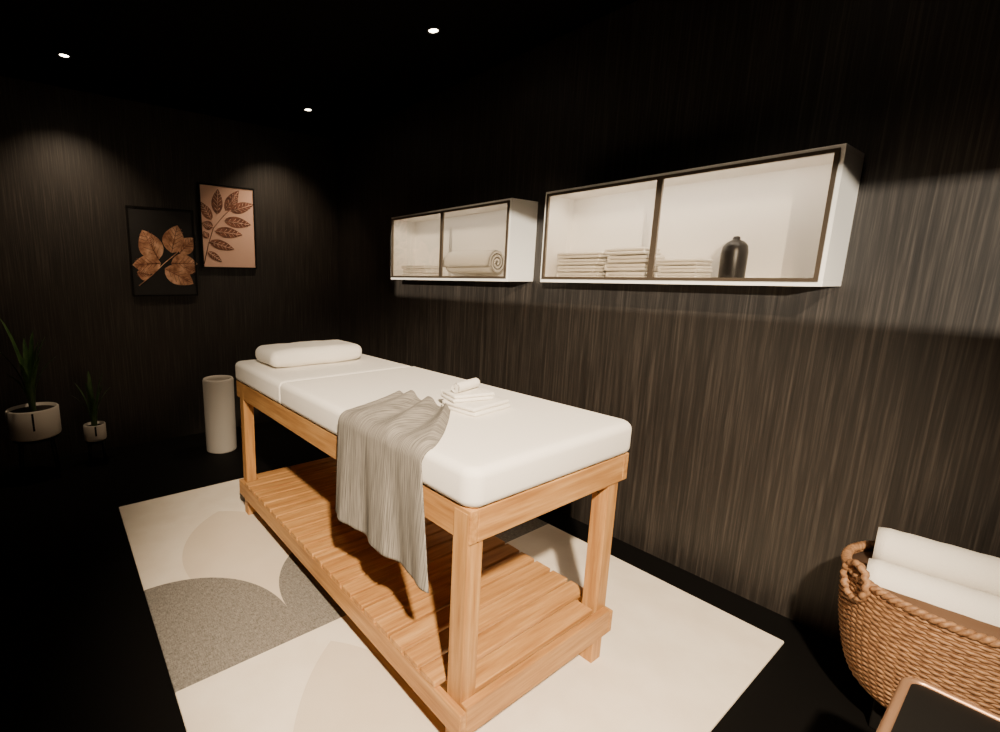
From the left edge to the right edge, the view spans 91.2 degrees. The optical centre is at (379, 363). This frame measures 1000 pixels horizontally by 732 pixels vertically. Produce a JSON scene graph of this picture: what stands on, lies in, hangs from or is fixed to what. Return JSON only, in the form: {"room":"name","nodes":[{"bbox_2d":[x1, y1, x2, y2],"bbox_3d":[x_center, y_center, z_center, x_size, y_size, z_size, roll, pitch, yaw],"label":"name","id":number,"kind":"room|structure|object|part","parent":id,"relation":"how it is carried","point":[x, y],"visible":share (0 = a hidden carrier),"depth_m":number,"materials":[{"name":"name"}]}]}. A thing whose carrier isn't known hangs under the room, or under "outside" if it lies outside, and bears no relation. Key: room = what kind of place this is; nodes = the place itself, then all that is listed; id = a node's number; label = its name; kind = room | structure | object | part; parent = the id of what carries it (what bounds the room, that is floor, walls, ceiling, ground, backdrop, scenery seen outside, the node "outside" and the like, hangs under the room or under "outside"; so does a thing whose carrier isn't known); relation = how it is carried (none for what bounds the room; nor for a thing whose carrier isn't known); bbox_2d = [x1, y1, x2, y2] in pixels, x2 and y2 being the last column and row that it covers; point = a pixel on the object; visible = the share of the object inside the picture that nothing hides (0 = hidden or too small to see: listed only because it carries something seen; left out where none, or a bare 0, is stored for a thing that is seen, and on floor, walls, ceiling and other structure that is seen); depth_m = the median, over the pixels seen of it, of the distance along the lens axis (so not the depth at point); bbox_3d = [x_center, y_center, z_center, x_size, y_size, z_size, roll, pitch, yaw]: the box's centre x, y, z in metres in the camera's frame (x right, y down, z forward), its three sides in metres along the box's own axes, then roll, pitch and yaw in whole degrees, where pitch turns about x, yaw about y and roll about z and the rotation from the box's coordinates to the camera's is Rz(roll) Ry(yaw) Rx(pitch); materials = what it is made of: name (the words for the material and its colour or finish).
{"room":"massage room","nodes":[
{"label":"massage room","id":0,"kind":"room"},
{"bbox_2d":[0,76,338,466],"bbox_3d":[-2.245,-0.641,3.671,4.349,2.695,0.120,-7,13,-34],"label":"wall","id":1,"kind":"structure","parent":0,"point":[72,161],"depth_m":3.78,"materials":[{"name":"brown wood"}]},
{"bbox_2d":[125,205,197,296],"bbox_3d":[-1.752,-0.907,3.871,0.511,0.698,0.029,-7,13,-34],"label":"framed botanical print","id":2,"kind":"object","parent":1,"relation":"attached to","point":[161,241],"visible":1,"depth_m":3.85,"materials":[{"name":"black paper"}]},
{"bbox_3d":[-1.760,-0.835,3.869,0.386,0.395,0.007,-7,13,-34],"label":"stem","id":3,"kind":"part","parent":2,"relation":"part of","materials":[{"name":"brown paper"}]},
{"bbox_2d":[133,225,194,284],"bbox_3d":[-1.741,-0.887,3.873,0.496,0.485,0.002,-7,13,-34],"label":"art","id":4,"kind":"object","parent":2,"relation":"attached to","point":[162,254],"depth_m":3.87,"materials":[{"name":"brown paper"}]},
{"bbox_2d":[197,182,256,268],"bbox_3d":[-1.309,-1.183,4.128,0.477,0.693,0.029,-7,13,-34],"label":"framed botanical print","id":5,"kind":"object","parent":1,"relation":"attached to","point":[226,213],"visible":1,"depth_m":4.11,"materials":[{"name":"brown paper"}]},
{"bbox_3d":[-1.366,-1.124,4.090,0.306,0.523,0.007,-7,13,-34],"label":"stem","id":6,"kind":"part","parent":5,"relation":"part of","materials":[{"name":"brown paper"}]},
{"bbox_2d":[0,0,636,139],"bbox_3d":[-0.036,-1.448,0.368,4.469,0.115,7.723,-7,13,-34],"label":"ceiling","id":7,"kind":"structure","parent":0,"point":[357,64],"depth_m":2.76,"materials":[{"name":"black paint"}]},
{"bbox_2d":[57,51,70,58],"bbox_3d":[-1.897,-1.859,2.861,0.072,0.011,0.072,-7,13,-34],"label":"recessed light","id":8,"kind":"object","parent":7,"relation":"in","point":[64,55],"depth_m":2.86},
{"bbox_2d":[303,107,312,111],"bbox_3d":[-0.564,-2.014,3.761,0.072,0.011,0.072,-7,13,-34],"label":"recessed light","id":9,"kind":"object","parent":7,"relation":"in","point":[307,109],"depth_m":3.76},
{"bbox_2d":[427,26,439,34],"bbox_3d":[0.290,-1.782,2.538,0.072,0.011,0.072,-7,13,-34],"label":"recessed light","id":10,"kind":"object","parent":7,"relation":"in","point":[432,30],"depth_m":2.54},
{"bbox_2d":[0,420,875,731],"bbox_3d":[-0.058,1.312,0.877,4.469,0.100,7.723,-7,13,-34],"label":"floor","id":11,"kind":"structure","parent":0,"point":[81,651],"depth_m":2.02,"materials":[{"name":"black"}]},
{"bbox_2d":[0,319,61,485],"bbox_3d":[-2.371,0.238,3.235,0.312,1.123,0.322,0,10,-2],"label":"potted snake plant","id":12,"kind":"object","parent":11,"relation":"on","point":[33,422],"visible":1,"depth_m":3.19,"materials":[{"name":"green plant"}]},
{"bbox_3d":[-2.400,0.665,3.184,0.020,0.302,0.050,2,11,10],"label":"stand leg","id":13,"kind":"part","parent":12,"relation":"part of","materials":[{"name":"black wood"}]},
{"bbox_3d":[-2.507,0.636,3.339,0.050,0.302,0.020,2,11,10],"label":"stand leg","id":14,"kind":"part","parent":12,"relation":"part of","materials":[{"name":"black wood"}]},
{"bbox_3d":[-2.373,0.395,3.269,0.300,0.200,0.300,-7,13,-34],"label":"pot","id":15,"kind":"part","parent":12,"relation":"part of","materials":[{"name":"beige ceramic"}]},
{"bbox_3d":[-2.374,0.503,3.289,0.264,0.017,0.264,-7,13,-34],"label":"stand plate","id":16,"kind":"part","parent":12,"relation":"part of","materials":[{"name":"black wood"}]},
{"bbox_3d":[-2.242,0.647,3.291,0.041,0.302,0.041,-7,13,-34],"label":"stand leg","id":17,"kind":"part","parent":12,"relation":"part of","materials":[{"name":"black wood"}]},
{"bbox_3d":[-2.350,0.617,3.445,0.020,0.302,0.050,2,11,10],"label":"stand leg","id":18,"kind":"part","parent":12,"relation":"part of","materials":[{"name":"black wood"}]},
{"bbox_2d":[76,371,107,466],"bbox_3d":[-2.108,0.403,3.510,0.208,0.704,0.170,0,10,-1],"label":"potted snake plant","id":19,"kind":"object","parent":11,"relation":"on","point":[95,432],"visible":1,"depth_m":3.49,"materials":[{"name":"green plant"}]},
{"bbox_3d":[-2.125,0.665,3.499,0.030,0.192,0.030,-7,13,-34],"label":"stand leg","id":20,"kind":"part","parent":19,"relation":"part of","materials":[{"name":"black wood"}]},
{"bbox_3d":[-2.112,0.501,3.533,0.144,0.120,0.144,-7,13,-34],"label":"pot","id":21,"kind":"part","parent":19,"relation":"part of","materials":[{"name":"beige ceramic"}]},
{"bbox_3d":[-2.112,0.570,3.546,0.127,0.017,0.127,-7,13,-34],"label":"stand plate","id":22,"kind":"part","parent":19,"relation":"part of","materials":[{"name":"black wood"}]},
{"bbox_3d":[-2.049,0.656,3.550,0.034,0.192,0.020,2,11,10],"label":"stand leg","id":23,"kind":"part","parent":19,"relation":"part of","materials":[{"name":"black wood"}]},
{"bbox_2d":[202,375,236,453],"bbox_3d":[-1.287,0.403,3.843,0.236,0.594,0.236,-7,13,-34],"label":"bin","id":24,"kind":"object","parent":11,"relation":"on","point":[218,390],"visible":1,"depth_m":3.75,"materials":[{"name":"beige stone"}]},
{"bbox_2d":[119,478,783,731],"bbox_3d":[0.000,0.980,2.372,2.016,0.012,2.658,-7,13,-34],"label":"area rug","id":25,"kind":"object","parent":11,"relation":"on","point":[249,638],"visible":0.59,"depth_m":1.81,"materials":[{"name":"beige carpet"}]},
{"bbox_2d":[235,354,631,731],"bbox_3d":[0.015,0.534,2.249,0.802,0.910,1.907,-7,13,-34],"label":"massage table","id":26,"kind":"object","parent":25,"relation":"on","point":[488,606],"visible":0.91,"depth_m":1.66,"materials":[{"name":"brown wood"}]},
{"bbox_3d":[-0.758,0.497,2.763,0.058,0.784,0.058,-7,13,-34],"label":"leg","id":27,"kind":"part","parent":26,"relation":"part of","materials":[{"name":"brown wood"}]},
{"bbox_2d":[255,340,361,366],"bbox_3d":[-0.394,-0.065,2.699,0.560,0.104,0.286,-7,13,-34],"label":"pillow","id":28,"kind":"object","parent":26,"relation":"on","point":[294,354],"visible":1,"depth_m":2.58,"materials":[{"name":"white fabric"}]},
{"bbox_3d":[-0.293,0.862,2.063,0.024,0.084,1.854,-7,13,-34],"label":"shelf rail","id":29,"kind":"part","parent":26,"relation":"part of","materials":[{"name":"brown wood"}]},
{"bbox_2d":[335,390,450,592],"bbox_3d":[0.109,0.360,1.640,0.379,0.432,0.636,-7,13,-34],"label":"blanket","id":30,"kind":"object","parent":26,"relation":"on","point":[383,443],"visible":1,"depth_m":1.51,"materials":[{"name":"grey fabric"}]},
{"bbox_3d":[0.213,0.195,1.909,0.789,0.116,1.223,-7,13,-34],"label":"mattress","id":31,"kind":"part","parent":26,"relation":"part of","materials":[{"name":"white fabric"}]},
{"bbox_3d":[0.237,0.768,1.337,0.058,0.784,0.058,-7,13,-34],"label":"leg","id":32,"kind":"part","parent":26,"relation":"part of","materials":[{"name":"brown wood"}]},
{"bbox_2d":[441,378,509,416],"bbox_3d":[0.356,0.112,1.761,0.228,0.101,0.191,-7,13,-34],"label":"folded hand towels","id":33,"kind":"object","parent":26,"relation":"on","point":[465,397],"visible":0.99,"depth_m":1.72,"materials":[{"name":"white fabric"}]},
{"bbox_2d":[452,378,479,392],"bbox_3d":[0.324,0.079,1.769,0.035,0.039,0.140,10,14,43],"label":"towel","id":34,"kind":"object","parent":33,"relation":"on","point":[470,385],"depth_m":1.75,"materials":[{"name":"white fabric"}]},
{"bbox_2d":[461,607,609,731],"bbox_3d":[0.528,0.962,1.525,0.711,0.096,0.024,-7,13,-34],"label":"rail","id":35,"kind":"object","parent":26,"relation":"attached to","point":[478,708],"depth_m":1.48,"materials":[{"name":"brown wood"}]},
{"bbox_3d":[0.314,0.791,2.473,0.024,0.084,1.854,-7,13,-34],"label":"shelf rail","id":36,"kind":"part","parent":26,"relation":"part of","materials":[{"name":"brown wood"}]},
{"bbox_3d":[0.785,0.704,1.707,0.058,0.784,0.058,-7,13,-34],"label":"leg","id":37,"kind":"part","parent":26,"relation":"part of","materials":[{"name":"brown wood"}]},
{"bbox_2d":[868,699,885,730],"bbox_3d":[1.726,1.104,1.475,0.240,0.120,0.240,-7,13,-34],"label":"plinth","id":38,"kind":"object","parent":11,"relation":"on","point":[877,712],"visible":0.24,"depth_m":1.50,"materials":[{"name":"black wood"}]},
{"bbox_2d":[838,540,999,715],"bbox_3d":[1.728,0.835,1.425,0.540,0.429,0.541,-2,11,-12],"label":"wicker basket","id":39,"kind":"object","parent":11,"relation":"on","point":[888,636],"visible":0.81,"depth_m":1.34,"materials":[{"name":"brown wicker"}]},
{"bbox_3d":[1.475,0.671,1.472,0.025,0.128,0.118,4,11,16],"label":"handle","id":40,"kind":"part","parent":39,"relation":"part of","materials":[{"name":"wicker"}]},
{"bbox_2d":[866,527,999,626],"bbox_3d":[1.741,0.717,1.405,0.264,0.287,0.427,-9,14,-41],"label":"rolled towels","id":41,"kind":"object","parent":39,"relation":"in","point":[966,582],"visible":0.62,"depth_m":1.42,"materials":[{"name":"white fabric"}]},
{"bbox_2d":[876,677,999,731],"bbox_3d":[1.203,1.031,0.838,0.468,0.487,0.518,-7,13,-34],"label":"side table","id":42,"kind":"object","parent":11,"relation":"on","point":[915,705],"visible":1,"depth_m":1.03,"materials":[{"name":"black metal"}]},
{"bbox_2d":[556,273,605,276],"bbox_3d":[1.073,-0.464,2.490,0.159,0.029,0.233,-7,13,-34],"label":"towel","id":43,"kind":"object","parent":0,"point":[557,274],"depth_m":2.45,"materials":[{"name":"white fabric"}]},
{"bbox_2d":[605,272,660,276],"bbox_3d":[1.218,-0.426,2.283,0.155,0.031,0.196,-7,13,-34],"label":"towel","id":44,"kind":"object","parent":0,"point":[608,274],"depth_m":2.23,"materials":[{"name":"white fabric"}]},
{"bbox_2d":[337,0,999,642],"bbox_3d":[1.747,-0.271,1.835,0.120,2.695,7.723,-7,13,-34],"label":"wall","id":45,"kind":"structure","parent":0,"point":[776,430],"depth_m":2.00,"materials":[{"name":"brown wood"}]},
{"bbox_2d":[391,198,537,280],"bbox_3d":[0.510,-0.807,3.249,0.239,0.464,1.159,-7,13,-34],"label":"upper cabinet","id":46,"kind":"object","parent":45,"relation":"attached to","point":[508,226],"visible":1,"depth_m":3.18,"materials":[{"name":"white paint"}]},
{"bbox_3d":[0.101,-0.885,3.640,0.014,0.410,0.013,-7,13,-34],"label":"frame","id":47,"kind":"part","parent":46,"relation":"part of","materials":[{"name":"brown metal"}]},
{"bbox_2d":[401,265,438,275],"bbox_3d":[0.310,-0.698,3.573,0.165,0.086,0.289,-7,13,-34],"label":"folded towels","id":48,"kind":"object","parent":46,"relation":"on","point":[408,270],"visible":0.83,"depth_m":3.48,"materials":[{"name":"white fabric"}]},
{"bbox_3d":[0.418,-0.798,3.186,0.014,0.410,0.023,-7,13,-34],"label":"frame","id":49,"kind":"part","parent":46,"relation":"part of","materials":[{"name":"brown metal"}]},
{"bbox_3d":[0.416,-0.591,3.224,0.014,0.013,1.135,-7,13,-34],"label":"frame","id":50,"kind":"part","parent":46,"relation":"part of","materials":[{"name":"brown metal"}]},
{"bbox_3d":[0.419,-1.006,3.147,0.014,0.013,1.135,-7,13,-34],"label":"frame","id":51,"kind":"part","parent":46,"relation":"part of","materials":[{"name":"wood"}]},
{"bbox_2d":[443,249,503,272],"bbox_3d":[0.611,-0.671,3.124,0.160,0.148,0.420,-7,13,-34],"label":"bath towel","id":52,"kind":"object","parent":46,"relation":"in","point":[476,261],"visible":1,"depth_m":3.03,"materials":[{"name":"white fabric"}]},
{"bbox_3d":[0.735,-0.712,2.731,0.014,0.410,0.013,-7,13,-34],"label":"frame","id":53,"kind":"part","parent":46,"relation":"part of","materials":[{"name":"wood"}]},
{"bbox_2d":[540,143,864,286],"bbox_3d":[1.293,-0.594,2.127,0.239,0.464,1.158,-7,13,-34],"label":"upper cabinet","id":54,"kind":"object","parent":45,"relation":"attached to","point":[793,211],"visible":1,"depth_m":1.99,"materials":[{"name":"white paint"}]},
{"bbox_3d":[0.883,-0.672,2.519,0.014,0.410,0.013,-7,13,-34],"label":"frame","id":55,"kind":"part","parent":54,"relation":"part of","materials":[{"name":"wood"}]},
{"bbox_2d":[556,251,613,276],"bbox_3d":[1.074,-0.514,2.479,0.160,0.131,0.245,-7,13,-34],"label":"folded towels","id":56,"kind":"object","parent":54,"relation":"on","point":[576,260],"visible":0.78,"depth_m":2.42,"materials":[{"name":"white fabric"}]},
{"bbox_2d":[604,247,664,276],"bbox_3d":[1.214,-0.480,2.271,0.166,0.142,0.212,-7,13,-34],"label":"folded towels","id":57,"kind":"object","parent":54,"relation":"on","point":[626,256],"visible":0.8,"depth_m":2.22,"materials":[{"name":"white fabric"}]},
{"bbox_3d":[1.200,-0.586,2.064,0.014,0.410,0.023,-7,13,-34],"label":"frame","id":58,"kind":"part","parent":54,"relation":"part of","materials":[{"name":"wood"}]},
{"bbox_3d":[1.198,-0.378,2.103,0.014,0.013,1.134,-7,13,-34],"label":"frame","id":59,"kind":"part","parent":54,"relation":"part of","materials":[{"name":"brown metal"}]},
{"bbox_2d":[655,258,712,277],"bbox_3d":[1.338,-0.416,2.090,0.162,0.086,0.174,-7,13,-34],"label":"folded towels","id":60,"kind":"object","parent":54,"relation":"on","point":[670,265],"visible":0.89,"depth_m":2.04,"materials":[{"name":"white fabric"}]},
{"bbox_3d":[1.202,-0.794,2.026,0.014,0.013,1.134,-7,13,-34],"label":"frame","id":61,"kind":"part","parent":54,"relation":"part of","materials":[{"name":"brown metal"}]},
{"bbox_2d":[718,236,748,277],"bbox_3d":[1.447,-0.432,1.939,0.092,0.174,0.092,-7,13,-34],"label":"ceramic vase","id":62,"kind":"object","parent":54,"relation":"on","point":[734,254],"visible":0.91,"depth_m":1.91,"materials":[{"name":"black ceramic"}]},
{"bbox_3d":[1.517,-0.499,1.610,0.014,0.410,0.013,-7,13,-34],"label":"frame","id":63,"kind":"part","parent":54,"relation":"part of","materials":[{"name":"brown metal"}]}
]}

